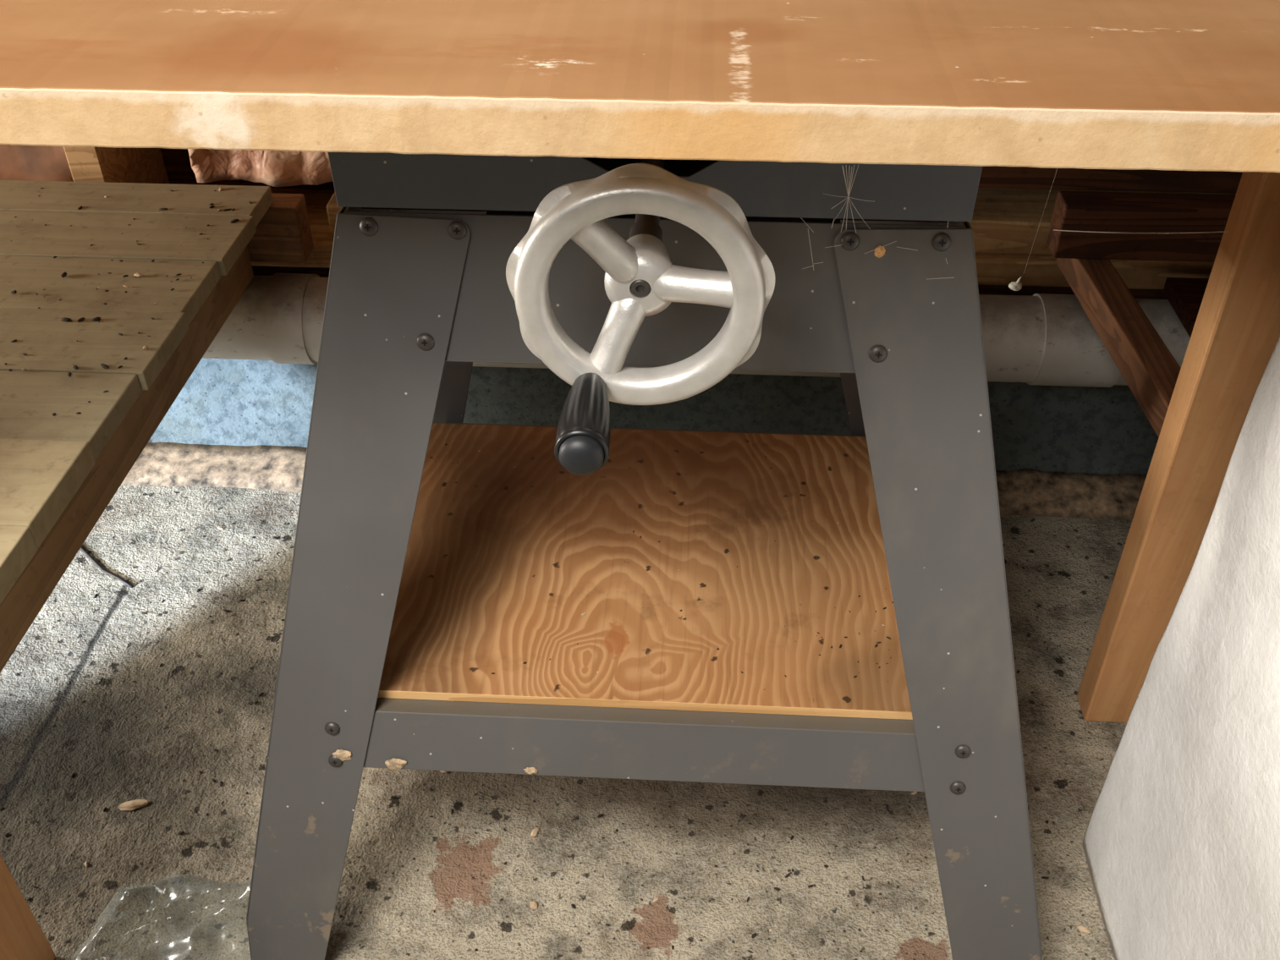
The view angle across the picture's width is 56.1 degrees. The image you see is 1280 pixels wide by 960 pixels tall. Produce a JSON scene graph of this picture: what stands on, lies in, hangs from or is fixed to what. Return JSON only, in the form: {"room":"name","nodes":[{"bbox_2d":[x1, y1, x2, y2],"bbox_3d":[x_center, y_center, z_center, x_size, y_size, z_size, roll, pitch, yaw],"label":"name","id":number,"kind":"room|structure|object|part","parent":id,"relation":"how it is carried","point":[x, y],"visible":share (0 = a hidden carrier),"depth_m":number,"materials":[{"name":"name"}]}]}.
{"room":"workshop","nodes":[
{"label":"workshop","id":0,"kind":"room"},
{"bbox_2d":[160,148,334,189],"bbox_3d":[0.081,-1.254,0.909,4.600,2.338,0.060,2,38,2],"label":"wall","id":1,"kind":"structure","parent":0,"point":[177,162],"depth_m":1.58,"materials":[{"name":"brown wood"}]},
{"bbox_2d":[0,144,73,181],"bbox_3d":[-0.949,-0.611,1.362,0.548,0.610,0.111,2,38,2],"label":"insulation batt","id":2,"kind":"object","parent":1,"relation":"attached to","point":[17,162],"visible":0.17,"depth_m":1.48,"materials":[{"name":"pink fabric"}]},
{"bbox_2d":[63,146,169,183],"bbox_3d":[-0.646,-0.685,1.262,0.040,0.869,0.160,2,38,2],"label":"trim","id":3,"kind":"structure","parent":1,"relation":"attached to","point":[85,163],"depth_m":1.44,"materials":[{"name":"brown wood"}]},
{"bbox_2d":[187,148,333,186],"bbox_3d":[-0.235,-0.600,1.300,0.580,0.550,0.146,2,38,2],"label":"insulation batt","id":4,"kind":"object","parent":1,"relation":"attached to","point":[274,168],"visible":0.02,"depth_m":1.42,"materials":[{"name":"pink fabric"}]},
{"bbox_2d":[250,187,1214,289],"bbox_3d":[0.075,-0.306,1.509,4.600,0.033,0.158,2,38,2],"label":"wooden beam","id":5,"kind":"structure","parent":1,"relation":"attached to","point":[991,269],"depth_m":1.43,"materials":[{"name":"brown wood"}]},
{"bbox_2d":[326,187,1236,255],"bbox_3d":[0.999,-0.310,1.453,2.750,0.043,0.142,2,38,2],"label":"wooden beam","id":6,"kind":"structure","parent":1,"relation":"attached to","point":[1006,221],"depth_m":1.43,"materials":[{"name":"brown wood"}]},
{"bbox_2d":[977,165,1242,193],"bbox_3d":[1.223,-0.407,1.351,2.300,0.137,0.160,2,38,2],"label":"wooden beam","id":7,"kind":"structure","parent":1,"relation":"attached to","point":[992,176],"depth_m":1.35,"materials":[{"name":"brown wood"}]},
{"bbox_2d":[0,483,1132,959],"bbox_3d":[-0.035,1.235,0.139,4.600,0.120,3.900,2,38,2],"label":"floor","id":8,"kind":"structure","parent":0,"point":[1060,572],"depth_m":1.20,"materials":[{"name":"concrete"}]},
{"bbox_2d":[80,547,133,587],"bbox_3d":[-0.693,0.092,1.507,0.198,0.004,0.012,28,46,31],"label":"wire","id":9,"kind":"object","parent":8,"relation":"on","point":[101,569],"visible":0.63,"depth_m":1.48,"materials":[{"name":"grey metal"}]},
{"bbox_2d":[118,799,148,811],"bbox_3d":[-0.509,0.326,1.206,0.028,0.004,0.013,2,38,2],"label":"chip","id":10,"kind":"object","parent":8,"relation":"on","point":[130,805],"visible":1,"depth_m":1.21,"materials":[{"name":"beige wood"}]},
{"bbox_2d":[0,180,313,959],"bbox_3d":[-0.785,0.009,0.989,0.747,0.770,1.062,2,38,2],"label":"workbench","id":11,"kind":"object","parent":8,"relation":"on","point":[59,473],"visible":1,"depth_m":1.12,"materials":[{"name":"brown wood"}]},
{"bbox_3d":[-0.570,0.134,0.829,0.090,0.770,0.038,2,38,2],"label":"post","id":12,"kind":"part","parent":11,"relation":"part of","materials":[{"name":"orange wood"}]},
{"bbox_3d":[-0.485,-0.069,1.111,0.038,0.088,0.661,2,38,2],"label":"rail","id":13,"kind":"part","parent":11,"relation":"part of","materials":[{"name":"brown wood"}]},
{"bbox_2d":[4,186,252,416],"bbox_3d":[-0.570,-0.193,1.165,0.279,0.004,0.443,2,38,2],"label":"debris specks","id":14,"kind":"object","parent":11,"relation":"on","point":[63,274],"visible":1,"depth_m":1.15,"materials":[{"name":"black"}]},
{"bbox_3d":[-0.713,-0.299,1.393,0.658,0.070,0.040,2,38,2],"label":"rail","id":15,"kind":"part","parent":11,"relation":"part of","materials":[{"name":"brown wood"}]},
{"bbox_2d":[82,877,248,959],"bbox_3d":[-0.425,0.403,1.085,0.177,0.028,0.130,2,38,2],"label":"plastic bag","id":16,"kind":"object","parent":8,"relation":"on","point":[162,882],"visible":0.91,"depth_m":1.10,"materials":[{"name":"clear plastic"}]},
{"bbox_2d":[0,503,1065,959],"bbox_3d":[-0.155,0.261,1.291,1.192,0.003,0.702,2,38,2],"label":"debris","id":17,"kind":"object","parent":8,"relation":"on","point":[221,783],"depth_m":1.20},
{"bbox_2d":[529,900,537,909],"bbox_3d":[-0.099,0.395,1.116,0.007,0.006,0.008,2,38,2],"label":"pebble","id":18,"kind":"object","parent":8,"relation":"on","point":[533,904],"visible":1,"depth_m":1.11,"materials":[{"name":"beige stone"}]},
{"bbox_2d":[530,827,538,837],"bbox_3d":[-0.104,0.346,1.180,0.006,0.006,0.010,14,40,17],"label":"flake","id":19,"kind":"object","parent":8,"relation":"on","point":[535,832],"visible":1,"depth_m":1.18,"materials":[{"name":"beige wood"}]},
{"bbox_2d":[121,442,1147,519],"bbox_3d":[0.068,0.004,1.601,4.400,0.028,0.074,2,38,2],"label":"ridge","id":20,"kind":"object","parent":8,"relation":"on","point":[1023,491],"visible":0.2,"depth_m":1.61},
{"bbox_2d":[246,206,1042,959],"bbox_3d":[0.013,0.025,1.066,0.684,0.649,0.546,2,38,2],"label":"stand","id":21,"kind":"object","parent":8,"relation":"on","point":[414,298],"visible":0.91,"depth_m":0.89,"materials":[{"name":"grey metal"}]},
{"bbox_2d":[332,749,351,761],"bbox_3d":[-0.240,0.222,0.967,0.016,0.013,0.005,2,38,2],"label":"husk","id":22,"kind":"object","parent":21,"relation":"on","point":[343,755],"visible":1,"depth_m":0.96,"materials":[{"name":"beige wood"}]},
{"bbox_3d":[-0.242,0.124,0.939,0.100,0.649,0.275,30,47,33],"label":"leg","id":23,"kind":"part","parent":21,"relation":"part of","materials":[{"name":"grey metal"}]},
{"bbox_2d":[384,758,406,769],"bbox_3d":[-0.197,0.229,0.969,0.018,0.013,0.005,2,38,2],"label":"husk","id":24,"kind":"object","parent":21,"relation":"on","point":[393,764],"visible":1,"depth_m":0.97,"materials":[{"name":"beige plant"}]},
{"bbox_3d":[-0.223,-0.089,1.214,0.101,0.649,0.276,-25,44,-28],"label":"leg","id":25,"kind":"part","parent":21,"relation":"part of","materials":[{"name":"grey metal"}]},
{"bbox_2d":[523,767,537,774],"bbox_3d":[-0.088,0.233,0.965,0.012,0.007,0.004,2,38,2],"label":"husk","id":26,"kind":"object","parent":21,"relation":"on","point":[529,770],"visible":1,"depth_m":0.96,"materials":[{"name":"beige wood"}]},
{"bbox_2d":[377,423,912,719],"bbox_3d":[0.014,0.065,1.096,0.538,0.009,0.368,2,38,2],"label":"shelf","id":27,"kind":"object","parent":21,"relation":"on","point":[482,592],"visible":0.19,"depth_m":1.06,"materials":[{"name":"brown wood"}]},
{"bbox_2d":[444,443,893,690],"bbox_3d":[0.027,0.067,1.085,0.466,0.002,0.316,2,38,2],"label":"grit","id":28,"kind":"object","parent":27,"relation":"on","point":[446,444],"visible":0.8,"depth_m":1.00,"materials":[{"name":"black"}]},
{"bbox_2d":[327,152,982,475],"bbox_3d":[0.007,-0.189,0.762,0.417,0.176,0.408,2,38,2],"label":"saw","id":29,"kind":"object","parent":21,"relation":"on","point":[569,198],"visible":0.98,"depth_m":0.70,"materials":[{"name":"metal"}]},
{"bbox_2d":[0,0,1279,172],"bbox_3d":[0.099,-0.388,0.849,2.800,0.029,0.745,2,38,2],"label":"board","id":30,"kind":"object","parent":29,"relation":"on","point":[1153,85],"visible":1,"depth_m":0.57,"materials":[{"name":"brown wood"}]},
{"bbox_2d":[1008,169,1057,291],"bbox_3d":[0.408,-0.349,1.122,0.080,0.368,0.013,-24,44,-27],"label":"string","id":31,"kind":"object","parent":30,"relation":"hanging from","point":[1015,286],"visible":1,"depth_m":1.21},
{"bbox_2d":[800,165,950,279],"bbox_3d":[0.150,-0.168,0.768,0.115,0.085,0.033,2,38,2],"label":"cobweb","id":32,"kind":"object","parent":21,"relation":"on","point":[849,184],"visible":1,"depth_m":0.76,"materials":[{"name":"fabric"}]},
{"bbox_2d":[873,245,885,258],"bbox_3d":[0.158,-0.150,0.789,0.008,0.010,0.004,2,38,2],"label":"egg sac","id":33,"kind":"object","parent":21,"relation":"attached to","point":[880,252],"visible":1,"depth_m":0.79,"materials":[{"name":"orange fabric"}]},
{"bbox_3d":[0.264,-0.070,1.188,0.289,0.649,0.111,-31,47,-33],"label":"leg","id":34,"kind":"part","parent":21,"relation":"part of","materials":[{"name":"grey metal"}]},
{"bbox_3d":[0.249,0.140,0.918,0.100,0.649,0.275,-25,44,-28],"label":"leg","id":35,"kind":"part","parent":21,"relation":"part of","materials":[{"name":"grey metal"}]},
{"bbox_2d":[1076,925,1090,934],"bbox_3d":[0.405,0.411,1.097,0.006,0.007,0.011,-25,45,-29],"label":"flake","id":36,"kind":"object","parent":8,"relation":"on","point":[1082,929],"visible":1,"depth_m":1.09,"materials":[{"name":"beige wood"}]},
{"bbox_2d":[1046,171,1279,723],"bbox_3d":[0.928,-0.145,1.187,0.958,0.770,0.425,2,38,2],"label":"frame","id":37,"kind":"object","parent":8,"relation":"on","point":[1197,410],"visible":0.69,"depth_m":1.15,"materials":[{"name":"orange wood"}]},
{"bbox_3d":[0.502,-0.150,1.238,0.036,0.036,0.384,0,38,0],"label":"rail","id":38,"kind":"part","parent":37,"relation":"part of","materials":[{"name":"brown wood"}]},
{"bbox_2d":[1053,230,1228,233],"bbox_3d":[0.410,-0.207,0.996,0.001,0.066,0.160,-21,42,-24],"label":"thread","id":39,"kind":"object","parent":37,"relation":"attached to","point":[1053,230],"visible":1,"depth_m":0.99,"materials":[{"name":"fabric"}]},
{"bbox_3d":[0.937,-0.266,1.305,0.958,0.064,0.040,2,38,2],"label":"rail","id":40,"kind":"part","parent":37,"relation":"part of","materials":[{"name":"brown wood"}]},
{"bbox_2d":[1082,335,1279,959],"bbox_3d":[0.620,0.274,0.707,0.416,0.700,0.644,2,38,2],"label":"foam block","id":41,"kind":"object","parent":8,"relation":"on","point":[1181,844],"visible":1,"depth_m":0.90,"materials":[{"name":"white plastic"}]},
{"bbox_2d":[148,358,1159,474],"bbox_3d":[0.076,-0.132,1.682,4.600,0.382,0.220,2,38,2],"label":"wall","id":42,"kind":"structure","parent":0,"point":[1091,430],"depth_m":1.58,"materials":[{"name":"blue paint"}]},
{"bbox_2d":[252,265,329,277],"bbox_3d":[-1.247,-0.336,1.604,1.950,0.036,0.115,2,38,2],"label":"trim","id":43,"kind":"structure","parent":42,"relation":"on","point":[257,270],"depth_m":1.53,"materials":[{"name":"black wood"}]},
{"bbox_2d":[202,273,1190,387],"bbox_3d":[0.066,-0.176,1.409,4.500,0.107,0.107,2,38,2],"label":"drain pipe","id":44,"kind":"object","parent":42,"relation":"attached to","point":[1038,339],"visible":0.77,"depth_m":1.37,"materials":[{"name":"white plastic"}]},
{"bbox_2d":[977,284,1167,299],"bbox_3d":[1.048,-0.247,1.490,2.650,0.036,0.155,2,38,2],"label":"trim","id":45,"kind":"structure","parent":42,"relation":"on","point":[983,289],"depth_m":1.45,"materials":[{"name":"brown wood"}]}
]}

